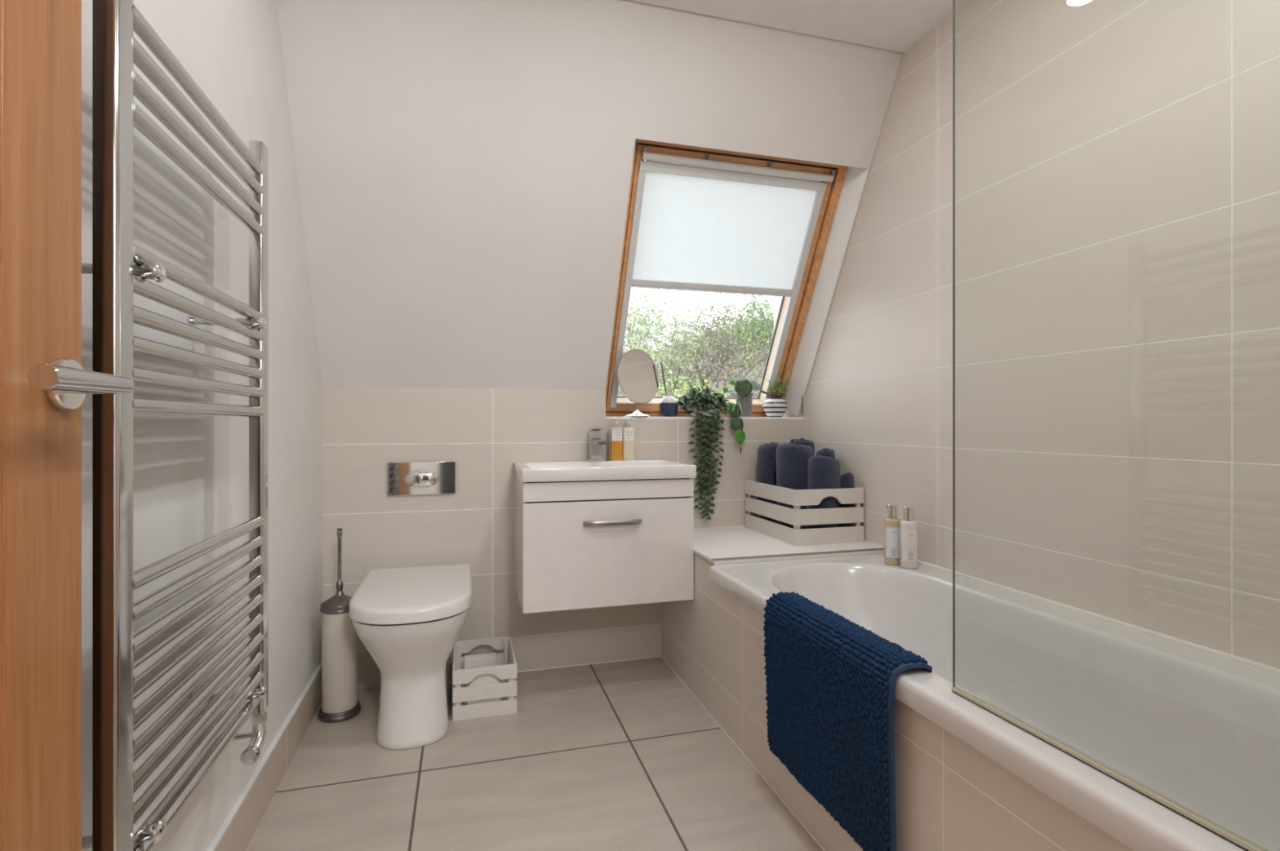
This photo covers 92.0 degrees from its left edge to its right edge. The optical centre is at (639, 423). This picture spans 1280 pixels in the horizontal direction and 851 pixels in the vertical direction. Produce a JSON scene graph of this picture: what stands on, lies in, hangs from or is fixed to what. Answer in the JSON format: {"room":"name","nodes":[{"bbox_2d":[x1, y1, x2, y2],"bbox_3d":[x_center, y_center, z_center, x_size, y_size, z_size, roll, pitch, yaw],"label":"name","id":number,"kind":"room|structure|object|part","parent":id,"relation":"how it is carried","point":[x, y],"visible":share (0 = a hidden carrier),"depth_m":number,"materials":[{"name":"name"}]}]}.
{"room":"bathroom","nodes":[
{"label":"bathroom","id":0,"kind":"room"},
{"bbox_2d":[81,0,322,850],"bbox_3d":[-0.885,-0.453,1.135,0.100,2.845,2.826,0,0,-16],"label":"wall","id":1,"kind":"structure","parent":0,"point":[191,473],"depth_m":1.29,"materials":[{"name":"white paint"}]},
{"bbox_2d":[81,0,267,850],"bbox_3d":[-0.722,0.048,0.973,0.125,1.214,0.570,0,0,-16],"label":"towel radiator","id":2,"kind":"object","parent":1,"relation":"attached to","point":[115,50],"visible":0.96,"depth_m":0.81,"materials":[{"name":"silver metal"}]},
{"bbox_3d":[-0.618,0.007,0.727,0.025,1.132,0.040,0,0,-16],"label":"post","id":3,"kind":"part","parent":2,"relation":"part of","materials":[{"name":"silver metal"}]},
{"bbox_3d":[-0.609,0.518,0.785,0.010,0.025,0.025,0,0,-16],"label":"knob","id":4,"kind":"part","parent":2,"relation":"part of","materials":[{"name":"silver metal"}]},
{"bbox_3d":[-0.609,-0.191,0.785,0.010,0.025,0.025,0,0,-16],"label":"knob","id":5,"kind":"part","parent":2,"relation":"part of","materials":[{"name":"silver metal"}]},
{"bbox_3d":[-0.762,0.007,1.238,0.025,1.132,0.040,0,0,-16],"label":"post","id":6,"kind":"part","parent":2,"relation":"part of","materials":[{"name":"silver metal"}]},
{"bbox_3d":[-0.723,0.518,1.186,0.010,0.025,0.025,0,0,-16],"label":"knob","id":7,"kind":"part","parent":2,"relation":"part of","materials":[{"name":"silver metal"}]},
{"bbox_3d":[-0.723,-0.191,1.186,0.010,0.025,0.025,0,0,-16],"label":"knob","id":8,"kind":"part","parent":2,"relation":"part of","materials":[{"name":"silver metal"}]},
{"bbox_2d":[205,661,321,850],"bbox_3d":[-0.801,0.911,1.045,0.013,0.118,2.446,0,0,-16],"label":"baseboard","id":9,"kind":"structure","parent":1,"relation":"attached to","point":[242,829],"depth_m":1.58,"materials":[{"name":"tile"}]},
{"bbox_2d":[245,657,822,850],"bbox_3d":[0.129,1.010,1.318,2.151,0.080,2.626,0,0,-16],"label":"floor","id":10,"kind":"structure","parent":0,"point":[621,756],"depth_m":1.66,"materials":[{"name":"beige tile"}]},
{"bbox_2d":[317,528,360,723],"bbox_3d":[-1.001,0.660,2.061,0.130,0.620,0.130,0,0,-16],"label":"toilet brush","id":11,"kind":"object","parent":10,"relation":"on","point":[340,703],"visible":0.9,"depth_m":2.02,"materials":[{"name":"grey metal"}]},
{"bbox_3d":[-1.001,0.587,2.061,0.119,0.067,0.119,0,0,-16],"label":"lid","id":12,"kind":"part","parent":11,"relation":"part of","materials":[{"name":"grey metal"}]},
{"bbox_3d":[-1.001,0.454,2.061,0.021,0.208,0.021,0,0,-16],"label":"handle","id":13,"kind":"part","parent":11,"relation":"part of","materials":[{"name":"grey metal"}]},
{"bbox_2d":[321,612,357,713],"bbox_3d":[-1.001,0.780,2.061,0.107,0.331,0.107,0,0,-16],"label":"canister","id":14,"kind":"object","parent":11,"relation":"on","point":[339,634],"depth_m":2.02,"materials":[{"name":"beige ceramic"}]},
{"bbox_2d":[349,564,472,750],"bbox_3d":[-0.736,0.748,2.028,0.357,0.444,0.577,0,0,-16],"label":"toilet","id":15,"kind":"object","parent":10,"relation":"on","point":[410,621],"visible":1,"depth_m":1.86,"materials":[{"name":"white ceramic"}]},
{"bbox_3d":[-0.732,0.571,2.014,0.347,0.007,0.526,0,0,-16],"label":"seat","id":16,"kind":"part","parent":15,"relation":"part of","materials":[{"name":"white plastic"}]},
{"bbox_3d":[-0.730,0.547,2.006,0.357,0.043,0.532,0,0,-16],"label":"lid","id":17,"kind":"part","parent":15,"relation":"part of","materials":[{"name":"white plastic"}]},
{"bbox_2d":[452,636,516,721],"bbox_3d":[-0.548,0.888,2.173,0.206,0.164,0.285,0,0,-16],"label":"wooden crate","id":18,"kind":"object","parent":10,"relation":"on","point":[505,669],"visible":0.97,"depth_m":2.05,"materials":[{"name":"white paint"}]},
{"bbox_3d":[-0.597,0.889,2.029,0.018,0.154,0.018,0,0,-16],"label":"corner post","id":19,"kind":"part","parent":18,"relation":"part of","materials":[{"name":"white paint"}]},
{"bbox_3d":[-0.665,0.889,2.271,0.018,0.154,0.018,0,0,-16],"label":"corner post","id":20,"kind":"part","parent":18,"relation":"part of","materials":[{"name":"white paint"}]},
{"bbox_2d":[464,653,496,687],"bbox_3d":[-0.568,0.895,2.199,0.108,0.132,0.042,0,0,-16],"label":"toilet roll","id":21,"kind":"object","parent":18,"relation":"on","point":[474,661],"visible":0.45,"depth_m":2.18,"materials":[{"name":"white paper"}]},
{"bbox_2d":[465,666,501,705],"bbox_3d":[-0.530,0.900,2.097,0.120,0.120,0.100,0,0,-16],"label":"toilet roll","id":22,"kind":"object","parent":18,"relation":"on","point":[483,679],"visible":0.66,"depth_m":2.05,"materials":[{"name":"white paper"}]},
{"bbox_3d":[-0.500,0.889,2.317,0.018,0.154,0.018,0,0,-16],"label":"corner post","id":23,"kind":"part","parent":18,"relation":"part of","materials":[{"name":"white paint"}]},
{"bbox_3d":[-0.432,0.889,2.076,0.018,0.154,0.018,0,0,-16],"label":"corner post","id":24,"kind":"part","parent":18,"relation":"part of","materials":[{"name":"white paint"}]},
{"bbox_2d":[709,554,1279,850],"bbox_3d":[0.787,0.656,1.300,0.692,0.383,1.699,0,0,-16],"label":"bathtub","id":25,"kind":"object","parent":10,"relation":"on","point":[1199,730],"visible":0.65,"depth_m":1.28,"materials":[{"name":"white ceramic"}]},
{"bbox_2d":[763,591,932,850],"bbox_3d":[0.433,0.640,1.377,0.108,0.405,0.490,0,0,-16],"label":"bath mat","id":26,"kind":"object","parent":25,"relation":"hanging from","point":[830,680],"visible":1,"depth_m":1.30,"materials":[{"name":"blue fabric"}]},
{"bbox_2d":[884,504,901,565],"bbox_3d":[0.835,0.367,2.045,0.053,0.195,0.054,0,0,13],"label":"toiletry bottle","id":27,"kind":"object","parent":25,"relation":"on","point":[891,523],"visible":0.99,"depth_m":2.02,"materials":[{"name":"plastic"}]},
{"bbox_2d":[900,506,918,568],"bbox_3d":[0.867,0.367,1.992,0.053,0.195,0.054,0,0,13],"label":"toiletry bottle","id":28,"kind":"object","parent":25,"relation":"on","point":[908,526],"visible":1,"depth_m":1.97,"materials":[{"name":"white plastic"}]},
{"bbox_2d":[951,0,1266,850],"bbox_3d":[0.644,-0.285,0.737,0.011,1.500,0.700,0,0,-16],"label":"screen","id":29,"kind":"object","parent":25,"relation":"on","point":[1193,817],"visible":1,"depth_m":0.89,"materials":[{"name":"clear glass"}]},
{"bbox_2d":[322,386,805,689],"bbox_3d":[-0.241,0.418,2.629,1.951,1.104,0.300,0,0,-16],"label":"wall","id":30,"kind":"structure","parent":0,"point":[484,431],"depth_m":2.37,"materials":[{"name":"beige tile"}]},
{"bbox_2d":[386,461,455,496],"bbox_3d":[-0.812,0.206,2.300,0.242,0.124,0.023,0,0,-16],"label":"flush plate","id":31,"kind":"object","parent":30,"relation":"attached to","point":[403,478],"visible":1,"depth_m":2.30,"materials":[{"name":"silver metal"}]},
{"bbox_2d":[514,474,693,613],"bbox_3d":[-0.145,0.411,2.285,0.599,0.432,0.414,0,0,-16],"label":"vanity unit","id":32,"kind":"object","parent":30,"relation":"attached to","point":[582,544],"visible":0.95,"depth_m":2.11,"materials":[{"name":"white wood"}]},
{"bbox_2d":[513,458,696,482],"bbox_3d":[-0.146,0.184,2.293,0.608,0.072,0.399,0,0,-16],"label":"washbasin","id":33,"kind":"object","parent":32,"relation":"in","point":[655,468],"visible":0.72,"depth_m":2.13,"materials":[{"name":"white ceramic"}]},
{"bbox_2d":[586,427,608,461],"bbox_3d":[-0.161,0.083,2.382,0.062,0.130,0.159,0,0,-16],"label":"tap","id":34,"kind":"object","parent":33,"relation":"on","point":[596,442],"visible":1,"depth_m":2.42,"materials":[{"name":"silver metal"}]},
{"bbox_3d":[-0.176,0.145,2.436,0.062,0.006,0.048,0,0,-16],"label":"plate","id":35,"kind":"part","parent":34,"relation":"part of","materials":[{"name":"silver metal"}]},
{"bbox_3d":[-0.168,0.039,2.411,0.048,0.041,0.097,0,0,-16],"label":"lever","id":36,"kind":"part","parent":34,"relation":"part of","materials":[{"name":"silver metal"}]},
{"bbox_3d":[-0.154,0.074,2.363,0.044,0.024,0.117,0,0,-16],"label":"spout","id":37,"kind":"part","parent":34,"relation":"part of","materials":[{"name":"silver metal"}]},
{"bbox_2d":[608,417,622,461],"bbox_3d":[-0.098,0.062,2.453,0.052,0.172,0.050,0,0,-16],"label":"soap bottle","id":38,"kind":"object","parent":33,"relation":"on","point":[615,433],"visible":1,"depth_m":2.43,"materials":[{"name":"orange plastic"}]},
{"bbox_2d":[622,417,634,460],"bbox_3d":[-0.051,0.062,2.477,0.052,0.172,0.050,0,0,-16],"label":"soap bottle","id":39,"kind":"object","parent":33,"relation":"on","point":[628,432],"visible":0.98,"depth_m":2.45,"materials":[{"name":"plastic"}]},
{"bbox_3d":[-0.090,0.339,2.101,0.206,0.018,0.030,0,0,-16],"label":"handle","id":40,"kind":"part","parent":32,"relation":"part of","materials":[{"name":"silver metal"}]},
{"bbox_2d":[605,416,804,419],"bbox_3d":[0.263,-0.021,2.740,0.903,0.012,0.241,0,0,-16],"label":"trim","id":41,"kind":"structure","parent":30,"relation":"attached to","point":[606,417],"depth_m":2.60,"materials":[{"name":"paint"}]},
{"bbox_2d":[617,348,659,417],"bbox_3d":[-0.030,-0.168,2.557,0.113,0.281,0.229,0,0,37],"label":"vanity mirror","id":42,"kind":"object","parent":41,"relation":"on","point":[637,373],"visible":1,"depth_m":2.53,"materials":[{"name":"silver metal"}]},
{"bbox_2d":[659,363,679,417],"bbox_3d":[0.121,-0.140,2.609,0.078,0.226,0.078,0,0,23],"label":"reed diffuser","id":43,"kind":"object","parent":41,"relation":"on","point":[668,404],"visible":1,"depth_m":2.58,"materials":[{"name":"blue glass"}]},
{"bbox_2d":[659,403,678,417],"bbox_3d":[0.121,-0.056,2.609,0.078,0.058,0.078,0,0,-16],"label":"bottle","id":44,"kind":"object","parent":43,"relation":"attached to","point":[666,410],"depth_m":2.58,"materials":[{"name":"blue glass"}]},
{"bbox_2d":[677,378,728,521],"bbox_3d":[0.272,0.112,2.643,0.246,0.603,0.148,0,0,-16],"label":"trailing plant","id":45,"kind":"object","parent":41,"relation":"on","point":[705,404],"visible":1,"depth_m":2.59,"materials":[{"name":"green plant"}]},
{"bbox_2d":[722,376,768,453],"bbox_3d":[0.451,-0.036,2.697,0.211,0.339,0.103,0,0,-34],"label":"potted plant","id":46,"kind":"object","parent":41,"relation":"on","point":[743,408],"visible":0.98,"depth_m":2.67,"materials":[{"name":"green plant"}]},
{"bbox_3d":[0.458,-0.079,2.719,0.076,0.104,0.076,0,0,-16],"label":"pot","id":47,"kind":"part","parent":46,"relation":"part of","materials":[{"name":"grey ceramic"}]},
{"bbox_2d":[763,375,789,417],"bbox_3d":[0.613,-0.121,2.776,0.127,0.188,0.107,0,0,-16],"label":"potted plant","id":48,"kind":"object","parent":41,"relation":"on","point":[772,407],"visible":0.97,"depth_m":2.74,"materials":[{"name":"green plant"}]},
{"bbox_3d":[0.607,-0.069,2.774,0.107,0.083,0.107,0,0,-16],"label":"pot","id":49,"kind":"part","parent":48,"relation":"part of","materials":[{"name":"ceramic"}]},
{"bbox_2d":[693,547,884,565],"bbox_3d":[0.487,0.457,2.389,0.679,0.022,0.560,0,0,-16],"label":"trim","id":50,"kind":"structure","parent":30,"relation":"attached to","point":[882,548],"depth_m":2.11,"materials":[{"name":"silver metal"}]},
{"bbox_2d":[693,527,884,564],"bbox_3d":[0.488,0.458,2.390,0.677,0.019,0.558,0,0,-16],"label":"ledge","id":51,"kind":"object","parent":30,"relation":"attached to","point":[709,544],"depth_m":2.23,"materials":[{"name":"tile"}]},
{"bbox_2d":[745,480,863,546],"bbox_3d":[0.650,0.346,2.496,0.292,0.203,0.415,0,0,-16],"label":"wooden crate","id":52,"kind":"object","parent":51,"relation":"on","point":[796,517],"visible":0.8,"depth_m":2.32,"materials":[{"name":"beige paint"}]},
{"bbox_3d":[0.475,0.347,2.644,0.018,0.193,0.018,0,0,-16],"label":"corner post","id":53,"kind":"part","parent":52,"relation":"part of","materials":[{"name":"beige paint"}]},
{"bbox_2d":[756,442,779,523],"bbox_3d":[0.547,0.258,2.602,0.111,0.356,0.118,0,0,25],"label":"rolled towel","id":54,"kind":"object","parent":52,"relation":"in","point":[766,464],"visible":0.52,"depth_m":2.56,"materials":[{"name":"blue fabric"}]},
{"bbox_2d":[775,442,814,529],"bbox_3d":[0.621,0.256,2.462,0.160,0.359,0.140,-1,0,-25],"label":"rolled towel","id":55,"kind":"object","parent":52,"relation":"in","point":[792,460],"visible":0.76,"depth_m":2.40,"materials":[{"name":"blue fabric"}]},
{"bbox_3d":[0.578,0.347,2.279,0.018,0.193,0.018,0,0,-16],"label":"corner post","id":56,"kind":"part","parent":52,"relation":"part of","materials":[{"name":"beige paint"}]},
{"bbox_2d":[790,438,814,455],"bbox_3d":[0.691,0.249,2.623,0.094,0.374,0.102,0,0,-33],"label":"rolled towel","id":57,"kind":"object","parent":52,"relation":"in","point":[797,442],"visible":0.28,"depth_m":2.59,"materials":[{"name":"blue fabric"}]},
{"bbox_2d":[805,455,839,528],"bbox_3d":[0.694,0.280,2.363,0.119,0.314,0.110,0,0,-20],"label":"rolled towel","id":58,"kind":"object","parent":52,"relation":"in","point":[824,472],"visible":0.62,"depth_m":2.32,"materials":[{"name":"blue fabric"}]},
{"bbox_2d":[815,448,835,458],"bbox_3d":[0.749,0.268,2.496,0.076,0.336,0.079,0,0,-32],"label":"rolled towel","id":59,"kind":"object","parent":52,"relation":"in","point":[825,452],"visible":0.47,"depth_m":2.47,"materials":[{"name":"blue fabric"}]},
{"bbox_2d":[838,471,854,527],"bbox_3d":[0.787,0.311,2.372,0.067,0.249,0.064,0,0,-8],"label":"rolled towel","id":60,"kind":"object","parent":52,"relation":"in","point":[846,480],"visible":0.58,"depth_m":2.35,"materials":[{"name":"blue fabric"}]},
{"bbox_3d":[0.825,0.347,2.349,0.018,0.193,0.018,0,0,-16],"label":"corner post","id":61,"kind":"part","parent":52,"relation":"part of","materials":[{"name":"beige paint"}]},
{"bbox_2d":[276,0,902,390],"bbox_3d":[-0.134,-0.826,2.235,1.943,1.383,0.902,0,0,-16],"label":"wall","id":62,"kind":"structure","parent":0,"point":[464,167],"depth_m":2.04,"materials":[{"name":"white paint"}]},
{"bbox_2d":[605,138,847,417],"bbox_3d":[0.290,-0.529,2.567,0.864,1.053,0.664,0,0,-16],"label":"window","id":63,"kind":"structure","parent":62,"relation":"in","point":[699,219],"depth_m":2.40,"materials":[{"name":"brown wood"}]},
{"bbox_2d":[632,160,820,288],"bbox_3d":[0.330,-0.748,2.388,0.702,0.440,0.002,0,29,-16],"label":"roller blind","id":64,"kind":"object","parent":62,"relation":"attached to","point":[691,229],"depth_m":2.39,"materials":[{"name":"white fabric"}]},
{"bbox_2d":[632,0,968,53],"bbox_3d":[0.231,-1.315,0.959,2.151,0.080,1.880,0,0,-16],"label":"ceiling","id":65,"kind":"structure","parent":0,"point":[897,25],"depth_m":1.93,"materials":[{"name":"paint"}]},
{"bbox_2d":[661,555,1133,850],"bbox_3d":[0.433,0.714,1.403,0.030,0.512,2.426,0,0,-16],"label":"wall","id":66,"kind":"structure","parent":0,"point":[950,796],"depth_m":1.15,"materials":[{"name":"beige tile"}]},
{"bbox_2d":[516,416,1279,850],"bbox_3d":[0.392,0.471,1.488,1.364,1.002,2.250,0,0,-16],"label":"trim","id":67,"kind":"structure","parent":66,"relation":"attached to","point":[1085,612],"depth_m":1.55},
{"bbox_2d":[773,0,1279,669],"bbox_3d":[1.089,-0.453,1.693,0.100,2.845,2.826,0,0,-16],"label":"wall","id":68,"kind":"structure","parent":0,"point":[1117,162],"depth_m":1.51,"materials":[{"name":"beige tile"}]},
{"bbox_2d":[762,52,903,416],"bbox_3d":[0.748,-0.773,2.515,0.108,1.488,0.960,0,0,-16],"label":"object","id":69,"kind":"structure","parent":68,"relation":"attached to","point":[855,178],"depth_m":2.55,"materials":[{"name":"paint"}]},
{"bbox_2d":[804,56,902,393],"bbox_3d":[0.821,-0.702,2.445,0.006,1.139,0.637,0,0,-16],"label":"trim","id":70,"kind":"structure","parent":68,"relation":"attached to","point":[901,57],"depth_m":2.39,"materials":[{"name":"beige ceramic"}]},
{"bbox_3d":[0.450,-0.153,0.182,1.951,2.245,0.265,0,0,-16],"label":"wall","id":71,"kind":"structure","parent":0,"visible":0},
{"bbox_2d":[0,0,133,850],"bbox_3d":[-0.474,-0.034,0.295,0.094,1.992,0.755,0,0,-16],"label":"door","id":72,"kind":"structure","parent":71,"relation":"in","point":[44,384],"depth_m":0.59,"materials":[{"name":"orange wood"}]},
{"bbox_3d":[-0.517,-0.039,0.579,0.023,0.023,0.130,0,0,-16],"label":"lever","id":73,"kind":"part","parent":72,"relation":"part of","materials":[{"name":"silver metal"}]},
{"label":"outside","id":74,"kind":"structure","parent":0,"visible":0},
{"bbox_2d":[617,357,760,397],"bbox_3d":[10.029,-10.322,56.453,130.000,36.206,96.000,0,0,-16],"label":"hillside","id":75,"kind":"structure","parent":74,"point":[752,377],"depth_m":42.58,"materials":[{"name":"green plant"}]},
{"bbox_2d":[622,327,702,396],"bbox_3d":[-1.388,0.061,14.302,5.677,5.927,5.774,0,0,10],"label":"leafy tree","id":76,"kind":"object","parent":75,"relation":"on","point":[646,344],"visible":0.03,"depth_m":15.60,"materials":[{"name":"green plant"}]},
{"bbox_2d":[618,288,723,395],"bbox_3d":[-0.408,-0.703,18.278,4.954,7.058,6.100,0,0,-16],"label":"leafy tree","id":77,"kind":"object","parent":75,"relation":"on","point":[643,323],"visible":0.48,"depth_m":17.94,"materials":[{"name":"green plant"}]},
{"bbox_2d":[617,315,727,396],"bbox_3d":[0.608,-2.498,30.852,8.939,6.674,8.065,0,0,-16],"label":"leafy tree","id":78,"kind":"object","parent":75,"relation":"on","point":[625,341],"visible":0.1,"depth_m":30.46,"materials":[{"name":"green plant"}]},
{"bbox_2d":[617,316,768,397],"bbox_3d":[12.422,-7.715,55.778,48.705,21.085,68.657,0,0,-16],"label":"scrub","id":79,"kind":"object","parent":75,"relation":"on","point":[665,352],"visible":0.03,"depth_m":51.19,"materials":[{"name":"green plant"}]},
{"bbox_2d":[654,373,734,397],"bbox_3d":[1.211,0.858,15.340,3.449,4.321,3.681,0,0,-16],"label":"leafy tree","id":80,"kind":"object","parent":75,"relation":"on","point":[662,391],"visible":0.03,"depth_m":15.07,"materials":[{"name":"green plant"}]},
{"bbox_2d":[626,293,773,397],"bbox_3d":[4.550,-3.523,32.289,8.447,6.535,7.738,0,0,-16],"label":"leafy tree","id":81,"kind":"object","parent":75,"relation":"on","point":[712,306],"visible":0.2,"depth_m":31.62,"materials":[{"name":"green plant"}]},
{"bbox_2d":[650,292,773,397],"bbox_3d":[4.855,-2.582,22.298,8.019,8.177,9.855,0,0,-16],"label":"bare tree","id":82,"kind":"object","parent":75,"relation":"on","point":[753,295],"visible":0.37,"depth_m":23.19,"materials":[{"name":"green plant"}]},
{"bbox_2d":[671,316,771,397],"bbox_3d":[3.018,-1.128,22.596,7.938,5.536,6.052,0,0,-42],"label":"bare tree","id":83,"kind":"object","parent":75,"relation":"on","point":[735,371],"visible":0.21,"depth_m":20.91,"materials":[{"name":"grey plant"}]},
{"bbox_2d":[702,294,773,382],"bbox_3d":[5.409,-3.018,28.146,5.983,6.746,7.977,0,0,-16],"label":"leafy tree","id":84,"kind":"object","parent":75,"relation":"on","point":[763,326],"visible":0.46,"depth_m":27.04,"materials":[{"name":"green plant"}]}
]}

